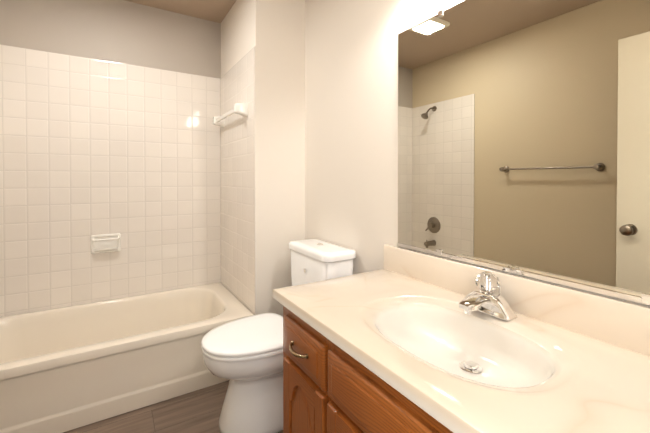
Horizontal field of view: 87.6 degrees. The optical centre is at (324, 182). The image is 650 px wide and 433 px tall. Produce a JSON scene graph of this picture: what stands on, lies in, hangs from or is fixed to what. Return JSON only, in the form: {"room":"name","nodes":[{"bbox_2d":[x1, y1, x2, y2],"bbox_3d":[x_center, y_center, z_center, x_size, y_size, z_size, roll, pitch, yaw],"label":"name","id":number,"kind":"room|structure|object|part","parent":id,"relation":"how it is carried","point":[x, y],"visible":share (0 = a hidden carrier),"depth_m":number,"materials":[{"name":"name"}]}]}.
{"room":"bathroom","nodes":[
{"label":"bathroom","id":0,"kind":"room"},
{"bbox_2d":[0,0,220,77],"bbox_3d":[-1.577,-0.059,2.418,1.628,2.500,0.100,0,1,-32],"label":"wall","id":1,"kind":"structure","parent":0,"point":[125,32],"depth_m":2.41,"materials":[{"name":"beige paint"}]},
{"bbox_2d":[0,44,220,316],"bbox_3d":[-1.509,-0.001,2.397,1.520,1.705,0.008,0,1,-32],"label":"wall tile","id":2,"kind":"structure","parent":1,"relation":"attached to","point":[90,147],"depth_m":2.36,"materials":[{"name":"tile"}]},
{"bbox_2d":[91,233,120,253],"bbox_3d":[-1.526,0.424,2.363,0.176,0.128,0.040,0,1,-32],"label":"soap dish","id":3,"kind":"object","parent":2,"relation":"attached to","point":[103,243],"visible":1,"depth_m":2.37,"materials":[{"name":"white ceramic"}]},
{"bbox_2d":[63,380,282,432],"bbox_3d":[-0.251,1.261,0.734,2.078,0.100,4.388,0,1,-32],"label":"floor","id":4,"kind":"structure","parent":0,"point":[197,411],"depth_m":1.73,"materials":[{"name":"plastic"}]},
{"bbox_2d":[0,282,252,432],"bbox_3d":[-1.295,1.009,2.066,1.514,0.366,0.794,0,1,-32],"label":"bathtub","id":5,"kind":"object","parent":4,"relation":"on","point":[64,369],"visible":0.9,"depth_m":1.87,"materials":[{"name":"beige ceramic"}]},
{"bbox_2d":[201,239,355,432],"bbox_3d":[-0.252,0.773,1.784,0.758,0.853,0.456,0,1,-32],"label":"toilet","id":6,"kind":"object","parent":4,"relation":"on","point":[244,356],"visible":0.75,"depth_m":1.62,"materials":[{"name":"white ceramic"}]},
{"bbox_3d":[-0.377,0.771,1.705,0.463,0.049,0.408,0,1,-32],"label":"seat","id":7,"kind":"part","parent":6,"relation":"part of","materials":[{"name":"white plastic"}]},
{"bbox_3d":[-0.281,0.998,1.768,0.680,0.403,0.388,0,1,-32],"label":"bowl","id":8,"kind":"part","parent":6,"relation":"part of","materials":[{"name":"white ceramic"}]},
{"bbox_3d":[-0.028,0.573,1.921,0.212,0.442,0.456,0,1,-32],"label":"tank","id":9,"kind":"part","parent":6,"relation":"part of","materials":[{"name":"white ceramic"}]},
{"bbox_2d":[273,244,649,432],"bbox_3d":[0.352,0.748,0.955,0.608,0.917,1.195,0,1,-32],"label":"bathroom vanity","id":10,"kind":"object","parent":4,"relation":"on","point":[406,341],"visible":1,"depth_m":0.94,"materials":[{"name":"beige stone"}]},
{"bbox_3d":[0.524,0.322,1.095,0.075,0.060,0.075,0,1,-32],"label":"knob","id":11,"kind":"part","parent":10,"relation":"part of","materials":[{"name":"clear plastic"}]},
{"bbox_2d":[459,284,516,320],"bbox_3d":[0.485,0.368,1.072,0.151,0.088,0.172,0,1,-32],"label":"faucet","id":12,"kind":"object","parent":10,"relation":"on","point":[484,304],"depth_m":1.05,"materials":[{"name":"silver metal"}]},
{"bbox_2d":[125,0,235,22],"bbox_3d":[-0.251,-1.339,0.704,2.078,0.100,4.388,0,1,-32],"label":"ceiling","id":13,"kind":"structure","parent":0,"point":[217,11],"depth_m":2.52,"materials":[{"name":"beige paint"}]},
{"bbox_2d":[221,0,304,316],"bbox_3d":[-0.481,-0.061,2.626,0.450,2.500,0.908,0,1,-32],"label":"wall","id":14,"kind":"structure","parent":0,"point":[273,31],"depth_m":2.21,"materials":[{"name":"beige paint"}]},
{"bbox_2d":[220,46,255,314],"bbox_3d":[-0.649,-0.002,2.462,0.008,1.705,0.808,0,1,-32],"label":"wall tile","id":15,"kind":"structure","parent":14,"relation":"attached to","point":[238,186],"depth_m":2.37,"materials":[{"name":"tile"}]},
{"bbox_2d":[213,102,247,127],"bbox_3d":[-0.700,-0.487,2.450,0.083,0.092,0.604,0,1,-32],"label":"towel bar","id":16,"kind":"object","parent":15,"relation":"attached to","point":[241,109],"visible":1,"depth_m":2.23,"materials":[{"name":"white ceramic"}]},
{"bbox_2d":[305,0,649,306],"bbox_3d":[0.828,-0.040,0.857,0.100,2.500,3.480,0,1,-32],"label":"wall","id":17,"kind":"structure","parent":0,"point":[351,124],"depth_m":1.82,"materials":[{"name":"beige paint"}]},
{"bbox_2d":[397,0,649,304],"bbox_3d":[0.620,-0.192,1.081,0.012,0.969,1.089,0,1,-32],"label":"mirror","id":18,"kind":"object","parent":17,"relation":"attached to","point":[523,137],"visible":1,"depth_m":1.05,"materials":[{"name":"clear mirror"}]}
]}

